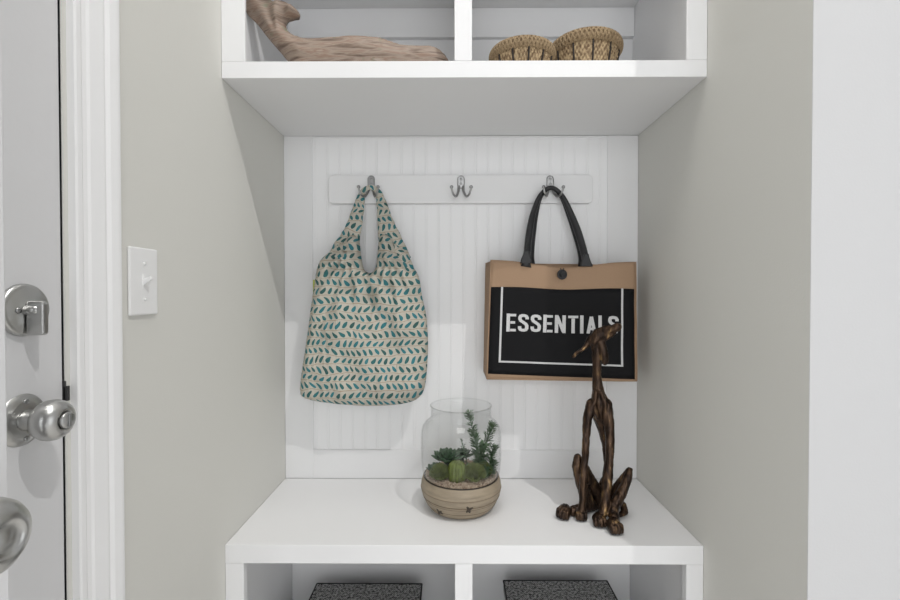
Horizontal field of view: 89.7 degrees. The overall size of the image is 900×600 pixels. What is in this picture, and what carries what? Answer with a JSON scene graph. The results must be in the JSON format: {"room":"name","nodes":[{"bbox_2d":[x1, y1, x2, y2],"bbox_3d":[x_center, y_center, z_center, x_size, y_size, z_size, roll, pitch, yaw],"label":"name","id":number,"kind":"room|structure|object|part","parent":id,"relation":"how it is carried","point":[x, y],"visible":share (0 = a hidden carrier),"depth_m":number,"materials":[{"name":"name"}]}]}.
{"room":"mudroom","nodes":[
{"label":"mudroom","id":0,"kind":"room"},
{"bbox_2d":[58,0,285,599],"bbox_3d":[-1.573,-1.029,0.520,2.100,4.200,1.789,0,1,0],"label":"wall","id":1,"kind":"structure","parent":0,"point":[202,170],"depth_m":0.92,"materials":[{"name":"white paint"}]},
{"bbox_2d":[0,0,31,599],"bbox_3d":[-0.354,0.053,-0.010,0.092,2.030,0.760,0,1,0],"label":"door","id":2,"kind":"structure","parent":1,"relation":"in","point":[15,518],"depth_m":0.36,"materials":[{"name":"white paint"}]},
{"bbox_3d":[-0.325,0.166,0.313,0.037,0.055,0.055,0,1,0],"label":"knob","id":3,"kind":"part","parent":2,"relation":"part of","materials":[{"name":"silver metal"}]},
{"bbox_2d":[1,0,75,599],"bbox_3d":[-0.518,0.044,0.204,0.102,2.042,0.813,0,1,0],"label":"door","id":4,"kind":"structure","parent":1,"relation":"in","point":[38,418],"depth_m":0.57,"materials":[{"name":"white paint"}]},
{"bbox_3d":[-0.510,0.012,0.554,0.015,0.015,0.015,0,1,0],"label":"turn stem","id":5,"kind":"part","parent":4,"relation":"part of","materials":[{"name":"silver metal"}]},
{"bbox_3d":[-0.489,0.147,0.554,0.037,0.050,0.050,0,1,0],"label":"knob","id":6,"kind":"part","parent":4,"relation":"part of","materials":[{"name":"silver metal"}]},
{"bbox_2d":[58,1,69,599],"bbox_3d":[-0.580,0.040,0.611,0.124,2.060,0.021,0,1,0],"label":"trim","id":7,"kind":"structure","parent":1,"relation":"attached to","point":[65,389],"depth_m":0.61,"materials":[{"name":"white paint"}]},
{"bbox_3d":[-0.522,0.126,0.614,0.008,0.032,0.004,0,1,0],"label":"strike plate","id":8,"kind":"part","parent":7,"relation":"part of","materials":[{"name":"grey metal"}]},
{"bbox_2d":[66,0,124,599],"bbox_3d":[-0.512,-0.001,0.658,0.019,2.140,0.078,0,1,0],"label":"trim","id":9,"kind":"structure","parent":1,"relation":"attached to","point":[92,26],"depth_m":0.65,"materials":[{"name":"white paint"}]},
{"bbox_2d":[127,246,157,315],"bbox_3d":[-0.512,-0.031,0.763,0.018,0.113,0.069,0,1,0],"label":"light switch","id":10,"kind":"object","parent":1,"relation":"attached to","point":[141,262],"visible":1,"depth_m":0.76,"materials":[{"name":"white plastic"}]},
{"bbox_2d":[366,478,533,478],"bbox_3d":[0.033,-1.042,1.464,1.340,4.200,0.118,0,1,0],"label":"wall","id":11,"kind":"structure","parent":0,"point":[366,478],"depth_m":1.43,"materials":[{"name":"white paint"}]},
{"bbox_2d":[313,138,606,449],"bbox_3d":[0.030,-0.015,1.414,0.915,0.988,0.008,0,1,0],"label":"wall panel","id":12,"kind":"object","parent":11,"relation":"attached to","point":[449,246],"depth_m":1.41,"materials":[{"name":"white paint"}]},
{"bbox_2d":[284,135,637,478],"bbox_3d":[0.033,0.025,1.413,1.099,1.068,0.012,0,1,0],"label":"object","id":13,"kind":"structure","parent":11,"relation":"attached to","point":[302,460],"depth_m":1.41,"materials":[{"name":"white paint"}]},
{"bbox_2d":[329,175,592,203],"bbox_3d":[0.032,-0.341,1.370,0.812,0.087,0.071,0,1,0],"label":"hook rail","id":14,"kind":"object","parent":11,"relation":"attached to","point":[343,189],"visible":0.95,"depth_m":1.39,"materials":[{"name":"white paint"}]},
{"bbox_2d":[300,185,427,405],"bbox_3d":[-0.254,-0.018,1.328,0.380,0.662,0.120,0,1,0],"label":"shopping bag","id":15,"kind":"object","parent":14,"relation":"hanging from","point":[367,340],"visible":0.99,"depth_m":1.29,"materials":[{"name":"green fabric"}]},
{"bbox_2d":[483,186,637,381],"bbox_3d":[0.322,-0.054,1.338,0.438,0.578,0.129,0,1,0],"label":"tote bag","id":16,"kind":"object","parent":14,"relation":"hanging from","point":[537,316],"visible":0.98,"depth_m":1.30,"materials":[{"name":"fabric"}]},
{"bbox_3d":[0.328,-0.219,1.378,0.190,0.250,0.043,0,1,0],"label":"handle","id":17,"kind":"part","parent":16,"relation":"part of","materials":[{"name":"black"}]},
{"bbox_3d":[0.305,-0.214,1.324,0.205,0.259,0.088,0,1,0],"label":"handle","id":18,"kind":"part","parent":16,"relation":"part of","materials":[{"name":"black"}]},
{"bbox_3d":[0.320,0.095,1.299,0.422,0.266,0.011,0,1,0],"label":"printed panel","id":19,"kind":"part","parent":16,"relation":"part of","materials":[{"name":"black fabric"}]},
{"bbox_3d":[0.322,0.059,1.302,0.432,0.350,0.015,0,1,0],"label":"panel","id":20,"kind":"part","parent":16,"relation":"part of","materials":[{"name":"fabric"}]},
{"bbox_3d":[0.321,0.056,1.393,0.435,0.340,0.002,0,1,0],"label":"panel","id":21,"kind":"part","parent":16,"relation":"part of","materials":[{"name":"fabric"}]},
{"bbox_2d":[221,0,706,136],"bbox_3d":[0.032,-0.873,1.212,1.099,0.732,0.388,0,1,0],"label":"wall shelf","id":22,"kind":"object","parent":11,"relation":"attached to","point":[663,57],"visible":0.91,"depth_m":1.18,"materials":[{"name":"white paint"}]},
{"bbox_3d":[-0.508,-0.717,1.216,0.019,0.345,0.368,0,1,0],"label":"panel","id":23,"kind":"part","parent":22,"relation":"part of","materials":[{"name":"white paint"}]},
{"bbox_2d":[246,0,447,61],"bbox_3d":[-0.252,-0.659,1.104,0.501,0.232,0.074,0,1,0],"label":"driftwood","id":24,"kind":"object","parent":22,"relation":"in","point":[273,17],"visible":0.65,"depth_m":1.07,"materials":[{"name":"beige wood"}]},
{"bbox_3d":[0.032,-0.899,1.216,1.099,0.018,0.357,0,1,0],"label":"panel","id":25,"kind":"part","parent":22,"relation":"part of","materials":[{"name":"white paint"}]},
{"bbox_3d":[0.032,-0.525,1.212,1.099,0.038,0.377,0,1,0],"label":"panel","id":26,"kind":"part","parent":22,"relation":"part of","materials":[{"name":"white paint"}]},
{"bbox_3d":[0.033,-0.710,1.403,1.099,0.401,0.011,0,1,0],"label":"panel","id":27,"kind":"part","parent":22,"relation":"part of","materials":[{"name":"white paint"}]},
{"bbox_2d":[489,35,555,60],"bbox_3d":[0.178,-0.579,1.121,0.165,0.073,0.165,0,1,30],"label":"woven basket","id":28,"kind":"object","parent":22,"relation":"on","point":[519,47],"visible":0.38,"depth_m":1.06,"materials":[{"name":"beige wicker"}]},
{"bbox_2d":[553,26,623,60],"bbox_3d":[0.349,-0.602,1.170,0.187,0.115,0.186,0,1,30],"label":"woven basket","id":29,"kind":"object","parent":22,"relation":"on","point":[591,42],"visible":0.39,"depth_m":1.10,"materials":[{"name":"beige wicker"}]},
{"bbox_3d":[0.571,-0.717,1.210,0.019,0.345,0.368,0,1,0],"label":"panel","id":30,"kind":"part","parent":22,"relation":"part of","materials":[{"name":"white paint"}]},
{"bbox_2d":[637,0,812,599],"bbox_3d":[0.591,-1.037,1.058,0.020,4.200,0.688,0,1,0],"label":"wall","id":31,"kind":"structure","parent":0,"point":[724,173],"depth_m":0.93,"materials":[{"name":"white paint"}]},
{"bbox_2d":[807,0,899,599],"bbox_3d":[1.679,-1.033,0.721,2.200,4.200,0.031,0,1,0],"label":"wall","id":32,"kind":"structure","parent":0,"point":[853,541],"depth_m":0.73,"materials":[{"name":"grey paint"}]},
{"bbox_3d":[0.073,1.113,-0.414,5.600,0.060,3.930,0,1,0],"label":"floor","id":33,"kind":"structure","parent":0,"visible":0},
{"bbox_2d":[225,478,702,599],"bbox_3d":[0.033,0.811,1.235,1.099,0.500,0.388,0,1,0],"label":"storage bench","id":34,"kind":"object","parent":33,"relation":"on","point":[308,532],"visible":0.97,"depth_m":1.14,"materials":[{"name":"white paint"}]},
{"bbox_3d":[-0.507,0.833,1.243,0.019,0.457,0.357,0,1,0],"label":"panel","id":35,"kind":"part","parent":34,"relation":"part of","materials":[{"name":"white paint"}]},
{"bbox_2d":[309,583,422,599],"bbox_3d":[-0.239,0.940,1.199,0.315,0.203,0.278,0,1,0],"label":"storage bin","id":36,"kind":"object","parent":34,"relation":"on","point":[321,591],"visible":1,"depth_m":1.30,"materials":[{"name":"black fabric"}]},
{"bbox_2d":[421,408,500,519],"bbox_3d":[0.030,0.422,1.232,0.219,0.277,0.219,-1,1,-39],"label":"terrarium","id":37,"kind":"object","parent":34,"relation":"on","point":[455,487],"visible":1,"depth_m":1.17,"materials":[{"name":"brown"}]},
{"bbox_2d":[429,463,448,480],"bbox_3d":[-0.026,0.453,1.188,0.058,0.049,0.058,0,1,0],"label":"moss cushion","id":38,"kind":"object","parent":37,"relation":"on","point":[437,471],"depth_m":1.18,"materials":[{"name":"green plant"}]},
{"bbox_2d":[421,470,500,519],"bbox_3d":[0.030,0.518,1.234,0.219,0.085,0.219,0,1,0],"label":"bowl","id":39,"kind":"object","parent":37,"relation":"attached to","point":[462,499],"depth_m":1.15,"materials":[{"name":"brown ceramic"}]},
{"bbox_2d":[463,462,486,481],"bbox_3d":[0.062,0.450,1.178,0.066,0.055,0.066,0,1,0],"label":"moss cushion","id":40,"kind":"object","parent":37,"relation":"on","point":[472,472],"depth_m":1.17,"materials":[{"name":"green plant"}]},
{"bbox_2d":[480,461,492,473],"bbox_3d":[0.091,0.454,1.213,0.049,0.041,0.049,0,1,0],"label":"moss cushion","id":41,"kind":"object","parent":37,"relation":"on","point":[488,467],"depth_m":1.20,"materials":[{"name":"green plant"}]},
{"bbox_3d":[0.034,0.830,1.424,1.059,0.457,0.012,0,1,0],"label":"panel","id":42,"kind":"part","parent":34,"relation":"part of","materials":[{"name":"white paint"}]},
{"bbox_2d":[503,580,617,599],"bbox_3d":[0.309,0.934,1.196,0.309,0.214,0.278,0,1,0],"label":"storage bin","id":43,"kind":"object","parent":34,"relation":"on","point":[513,589],"visible":1,"depth_m":1.29,"materials":[{"name":"black fabric"}]},
{"bbox_2d":[556,323,632,534],"bbox_3d":[0.379,0.309,1.171,0.167,0.504,0.157,0,1,34],"label":"statue","id":44,"kind":"object","parent":34,"relation":"on","point":[608,498],"visible":1,"depth_m":1.16,"materials":[{"name":"brown metal"}]},
{"bbox_3d":[0.572,0.832,1.236,0.019,0.457,0.357,0,1,0],"label":"panel","id":45,"kind":"part","parent":34,"relation":"part of","materials":[{"name":"white paint"}]}
]}

